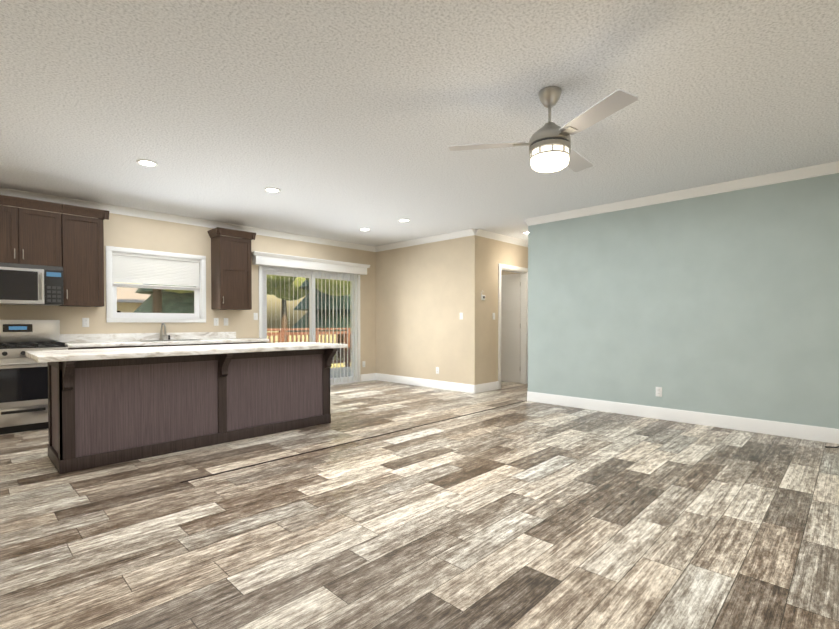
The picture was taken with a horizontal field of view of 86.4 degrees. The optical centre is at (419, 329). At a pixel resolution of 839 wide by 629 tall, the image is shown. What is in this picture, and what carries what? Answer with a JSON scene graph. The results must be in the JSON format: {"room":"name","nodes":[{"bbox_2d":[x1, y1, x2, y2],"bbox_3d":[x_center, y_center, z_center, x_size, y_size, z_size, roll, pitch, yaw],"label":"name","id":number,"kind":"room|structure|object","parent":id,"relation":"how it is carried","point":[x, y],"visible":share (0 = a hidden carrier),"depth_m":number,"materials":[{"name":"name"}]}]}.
{"room":"kitchen","nodes":[
{"label":"kitchen","id":0,"kind":"room"},
{"bbox_2d":[0,205,375,376],"bbox_3d":[-2.439,-0.295,7.617,0.120,2.700,9.140,1,1,44],"label":"wall","id":1,"kind":"structure","parent":0,"point":[124,231],"depth_m":6.61,"materials":[{"name":"beige paint"}]},
{"bbox_2d":[0,195,61,266],"bbox_3d":[-4.579,-1.093,5.047,0.387,0.730,0.810,1,1,44],"label":"upper cabinet","id":2,"kind":"object","parent":1,"relation":"attached to","point":[29,236],"visible":1,"depth_m":5.04,"materials":[{"name":"brown wood"}]},
{"bbox_2d":[0,263,62,305],"bbox_3d":[-4.536,-0.503,5.048,0.460,0.440,0.756,1,1,44],"label":"microwave","id":3,"kind":"object","parent":2,"relation":"attached to","point":[23,284],"visible":1,"depth_m":4.99,"materials":[{"name":"silver metal"}]},
{"bbox_2d":[59,204,108,306],"bbox_3d":[-4.134,-0.875,5.506,0.387,1.180,0.456,1,1,44],"label":"upper cabinet","id":4,"kind":"object","parent":1,"relation":"attached to","point":[83,257],"visible":1,"depth_m":5.39,"materials":[{"name":"brown wood"}]},
{"bbox_2d":[82,318,88,326],"bbox_3d":[-4.245,-0.087,5.679,0.009,0.116,0.072,1,1,44],"label":"outlet","id":5,"kind":"object","parent":1,"relation":"attached to","point":[85,322],"visible":1,"depth_m":5.67,"materials":[{"name":"white plastic"}]},
{"bbox_2d":[60,332,235,343],"bbox_3d":[-3.660,0.102,6.268,0.020,0.104,2.184,1,1,44],"label":"backsplash","id":6,"kind":"structure","parent":1,"relation":"attached to","point":[67,338],"depth_m":6.14,"materials":[{"name":"white stone"}]},
{"bbox_2d":[106,246,205,322],"bbox_3d":[-3.687,-0.597,6.307,0.140,1.000,1.250,1,1,44],"label":"kitchen window","id":7,"kind":"structure","parent":1,"relation":"in","point":[198,315],"depth_m":6.26,"materials":[{"name":"white"}]},
{"bbox_2d":[112,252,199,288],"bbox_3d":[-3.679,-0.814,6.297,0.040,0.419,1.100,1,1,44],"label":"window blind","id":8,"kind":"object","parent":7,"relation":"attached to","point":[143,270],"visible":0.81,"depth_m":6.26,"materials":[{"name":"white fabric"}]},
{"bbox_2d":[0,187,375,251],"bbox_3d":[-3.142,-1.585,6.740,0.075,0.095,6.510,1,1,44],"label":"crown molding","id":9,"kind":"structure","parent":1,"relation":"attached to","point":[114,209],"depth_m":6.35,"materials":[{"name":"white wood"}]},
{"bbox_2d":[214,318,218,325],"bbox_3d":[-3.113,-0.114,6.837,0.009,0.116,0.072,1,1,44],"label":"outlet","id":10,"kind":"object","parent":1,"relation":"attached to","point":[216,321],"visible":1,"depth_m":6.84,"materials":[{"name":"white plastic"}]},
{"bbox_2d":[224,318,227,325],"bbox_3d":[-3.006,-0.116,6.943,0.014,0.116,0.072,1,1,44],"label":"outlet","id":11,"kind":"object","parent":1,"relation":"attached to","point":[225,321],"visible":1,"depth_m":6.94,"materials":[{"name":"white plastic"}]},
{"bbox_2d":[207,227,255,309],"bbox_3d":[-2.856,-0.894,6.813,0.387,1.180,0.580,1,1,44],"label":"upper cabinet","id":12,"kind":"object","parent":1,"relation":"attached to","point":[231,278],"visible":1,"depth_m":6.70,"materials":[{"name":"brown wood"}]},
{"bbox_2d":[259,265,360,384],"bbox_3d":[-1.939,-0.025,8.111,0.130,2.145,2.090,1,1,44],"label":"sliding glass door","id":13,"kind":"structure","parent":1,"relation":"in","point":[311,275],"depth_m":8.08,"materials":[{"name":"white"}]},
{"bbox_2d":[251,251,369,274],"bbox_3d":[-1.853,-1.159,7.996,0.169,0.195,2.370,1,1,44],"label":"valance","id":14,"kind":"object","parent":1,"relation":"attached to","point":[277,260],"visible":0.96,"depth_m":7.81,"materials":[{"name":"white wood"}]},
{"bbox_2d":[266,265,357,383],"bbox_3d":[-1.861,-0.042,8.034,0.078,2.100,1.940,1,1,44],"label":"vertical blind slats","id":15,"kind":"object","parent":14,"relation":"hanging from","point":[329,318],"visible":0.75,"depth_m":8.39,"materials":[{"name":"white plastic"}]},
{"bbox_2d":[361,373,376,380],"bbox_3d":[-1.035,0.964,8.975,0.016,0.142,0.360,1,1,44],"label":"baseboard","id":16,"kind":"structure","parent":1,"relation":"attached to","point":[372,376],"depth_m":8.99,"materials":[{"name":"white wood"}]},
{"bbox_2d":[0,380,838,628],"bbox_3d":[0.285,1.143,4.974,7.740,0.100,9.140,1,1,44],"label":"floor","id":17,"kind":"structure","parent":0,"point":[528,515],"depth_m":2.56,"materials":[{"name":"brown wood"}]},
{"bbox_2d":[0,320,67,434],"bbox_3d":[-4.417,0.493,4.946,0.751,1.200,0.756,1,1,44],"label":"range","id":18,"kind":"object","parent":17,"relation":"on","point":[23,392],"visible":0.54,"depth_m":4.78,"materials":[{"name":"silver metal"}]},
{"bbox_2d":[68,348,102,349],"bbox_3d":[-3.985,0.646,5.530,0.597,0.876,0.664,1,1,44],"label":"base cabinet","id":19,"kind":"object","parent":17,"relation":"on","point":[68,348],"depth_m":5.18,"materials":[{"name":"brown wood"}]},
{"bbox_2d":[136,344,179,346],"bbox_3d":[-3.616,0.641,5.907,0.597,0.876,0.630,1,1,44],"label":"base cabinet","id":20,"kind":"object","parent":17,"relation":"on","point":[137,345],"depth_m":5.72,"materials":[{"name":"brown wood"}]},
{"bbox_2d":[65,338,259,347],"bbox_3d":[-3.359,0.175,6.150,0.616,0.040,2.434,1,1,44],"label":"countertop","id":21,"kind":"structure","parent":20,"relation":"on","point":[87,343],"depth_m":5.75,"materials":[{"name":"white stone"}]},
{"bbox_2d":[159,323,170,339],"bbox_3d":[-3.524,0.032,6.229,0.217,0.240,0.144,1,1,44],"label":"faucet","id":22,"kind":"object","parent":21,"relation":"on","point":[161,334],"visible":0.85,"depth_m":6.24,"materials":[{"name":"silver metal"}]},
{"bbox_2d":[133,339,200,345],"bbox_3d":[-3.440,0.245,6.085,0.430,0.191,0.770,1,1,44],"label":"sink basin","id":23,"kind":"object","parent":21,"relation":"in","point":[166,340],"visible":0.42,"depth_m":6.11,"materials":[{"name":"silver metal"}]},
{"bbox_2d":[47,350,336,473],"bbox_3d":[-2.080,0.661,4.490,0.852,0.878,2.482,1,1,44],"label":"kitchen island","id":24,"kind":"object","parent":17,"relation":"on","point":[108,406],"depth_m":4.03,"materials":[{"name":"brown wood"}]},
{"bbox_2d":[25,342,346,361],"bbox_3d":[-2.110,0.199,4.491,0.930,0.042,2.720,1,1,44],"label":"island countertop","id":25,"kind":"structure","parent":24,"relation":"on","point":[252,348],"depth_m":3.97,"materials":[{"name":"white stone"}]},
{"bbox_2d":[180,344,219,345],"bbox_3d":[-3.260,0.636,6.272,0.597,0.876,0.630,1,1,44],"label":"base cabinet","id":26,"kind":"object","parent":17,"relation":"on","point":[181,344],"depth_m":6.08,"materials":[{"name":"brown wood"}]},
{"bbox_2d":[180,400,526,482],"bbox_3d":[-0.068,1.091,4.970,0.024,0.004,4.800,1,1,44],"label":"strip","id":27,"kind":"object","parent":17,"relation":"on","point":[334,446],"visible":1,"depth_m":4.15,"materials":[{"name":"brown wood"}]},
{"bbox_2d":[0,0,838,246],"bbox_3d":[0.285,-1.657,4.934,7.740,0.100,9.140,1,1,44],"label":"ceiling","id":28,"kind":"structure","parent":0,"point":[343,120],"depth_m":3.12,"materials":[{"name":"white paint"}]},
{"bbox_2d":[136,159,157,166],"bbox_3d":[-2.613,-1.592,4.286,0.184,0.010,0.184,1,1,44],"label":"recessed light","id":29,"kind":"object","parent":28,"relation":"in","point":[148,163],"visible":1,"depth_m":4.29,"materials":[{"name":"white"}]},
{"bbox_2d":[264,187,280,192],"bbox_3d":[-1.697,-1.605,5.152,0.184,0.010,0.184,1,1,44],"label":"recessed light","id":30,"kind":"object","parent":28,"relation":"in","point":[272,190],"visible":0.98,"depth_m":5.16,"materials":[{"name":"white"}]},
{"bbox_2d":[398,219,409,221],"bbox_3d":[-0.230,-1.627,6.682,0.184,0.010,0.184,1,1,44],"label":"recessed light","id":31,"kind":"object","parent":28,"relation":"in","point":[403,220],"visible":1,"depth_m":6.68,"materials":[{"name":"white"}]},
{"bbox_2d":[448,86,637,172],"bbox_3d":[0.968,-1.325,3.040,1.216,0.507,1.107,1,1,44],"label":"ceiling fan","id":32,"kind":"object","parent":28,"relation":"hanging from","point":[549,145],"visible":1,"depth_m":2.88,"materials":[{"name":"silver metal"}]},
{"bbox_2d":[479,236,527,383],"bbox_3d":[1.711,-0.305,8.258,0.120,2.700,2.180,1,1,44],"label":"wall","id":33,"kind":"structure","parent":0,"point":[493,253],"depth_m":7.67,"materials":[{"name":"beige paint"}]},
{"bbox_2d":[477,381,498,392],"bbox_3d":[1.162,0.984,7.618,0.016,0.142,0.650,1,1,44],"label":"baseboard","id":34,"kind":"structure","parent":33,"relation":"attached to","point":[490,386],"depth_m":7.61,"materials":[{"name":"white wood"}]},
{"bbox_2d":[480,229,527,246],"bbox_3d":[1.750,-1.606,8.139,0.075,0.095,2.270,1,1,44],"label":"crown molding","id":35,"kind":"structure","parent":33,"relation":"attached to","point":[483,233],"depth_m":7.84,"materials":[{"name":"white wood"}]},
{"bbox_2d":[501,274,520,382],"bbox_3d":[1.607,-0.025,8.840,0.834,2.100,0.173,1,1,44],"label":"door leaf","id":36,"kind":"structure","parent":33,"relation":"in","point":[510,321],"depth_m":8.72,"materials":[{"name":"white wood"}]},
{"bbox_2d":[498,263,527,388],"bbox_3d":[1.700,-0.057,8.238,0.138,2.205,1.020,1,1,44],"label":"door frame","id":37,"kind":"structure","parent":33,"relation":"attached to","point":[524,327],"depth_m":8.51,"materials":[{"name":"white wood"}]},
{"bbox_2d":[501,271,520,274],"bbox_3d":[2.054,-0.323,9.531,3.630,2.700,0.120,1,1,44],"label":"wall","id":38,"kind":"structure","parent":0,"point":[504,272],"depth_m":9.60,"materials":[{"name":"beige paint"}]},
{"bbox_2d":[376,173,838,428],"bbox_3d":[1.873,-0.279,6.493,7.620,2.700,0.120,1,1,44],"label":"wall","id":39,"kind":"structure","parent":0,"point":[725,303],"depth_m":5.34,"materials":[{"name":"blue paint"}]},
{"bbox_2d":[377,373,476,393],"bbox_3d":[0.007,0.975,8.239,2.536,0.142,0.016,1,1,44],"label":"baseboard","id":40,"kind":"structure","parent":39,"relation":"attached to","point":[453,386],"depth_m":8.06,"materials":[{"name":"white wood"}]},
{"bbox_2d":[376,229,479,251],"bbox_3d":[0.040,-1.606,8.129,2.505,0.095,0.075,1,1,44],"label":"crown molding","id":41,"kind":"structure","parent":39,"relation":"attached to","point":[470,232],"depth_m":7.97,"materials":[{"name":"white wood"}]},
{"bbox_2d":[656,387,661,396],"bbox_3d":[2.901,0.756,5.413,0.072,0.116,0.009,1,1,44],"label":"outlet","id":42,"kind":"object","parent":39,"relation":"attached to","point":[658,391],"visible":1,"depth_m":5.41,"materials":[{"name":"white plastic"}]},
{"bbox_2d":[524,161,838,225],"bbox_3d":[2.958,-1.564,5.278,3.975,0.095,0.075,1,1,44],"label":"crown molding","id":43,"kind":"structure","parent":39,"relation":"attached to","point":[786,176],"depth_m":5.06,"materials":[{"name":"white wood"}]},
{"bbox_2d":[527,391,838,443],"bbox_3d":[3.027,1.017,5.288,3.960,0.142,0.016,1,1,44],"label":"baseboard","id":44,"kind":"structure","parent":39,"relation":"attached to","point":[815,433],"depth_m":5.11,"materials":[{"name":"white wood"}]},
{"label":"outside","id":45,"kind":"structure","parent":0,"visible":0},
{"bbox_2d":[267,331,350,367],"bbox_3d":[-24.344,1.097,37.506,72.800,0.050,100.000,1,1,44],"label":"ground","id":46,"kind":"structure","parent":45,"point":[335,364],"depth_m":43.41,"materials":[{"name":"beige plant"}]},
{"bbox_2d":[117,287,149,312],"bbox_3d":[-12.748,-0.263,19.161,7.800,3.200,8.800,1,1,44],"label":"house","id":47,"kind":"structure","parent":46,"relation":"on","point":[130,307],"depth_m":16.57,"materials":[{"name":"beige"}]},
{"bbox_2d":[133,275,351,357],"bbox_3d":[-7.453,-4.406,20.783,18.441,11.440,17.262,1,1,44],"label":"trees","id":48,"kind":"object","parent":46,"relation":"on","point":[272,281],"depth_m":18.72,"materials":[{"name":"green plant"}]},
{"bbox_2d":[267,328,351,377],"bbox_3d":[-2.024,0.727,10.246,2.860,1.480,7.020,1,1,44],"label":"deck","id":49,"kind":"object","parent":46,"relation":"on","point":[344,333],"depth_m":11.53,"materials":[{"name":"brown wood"}]}
]}

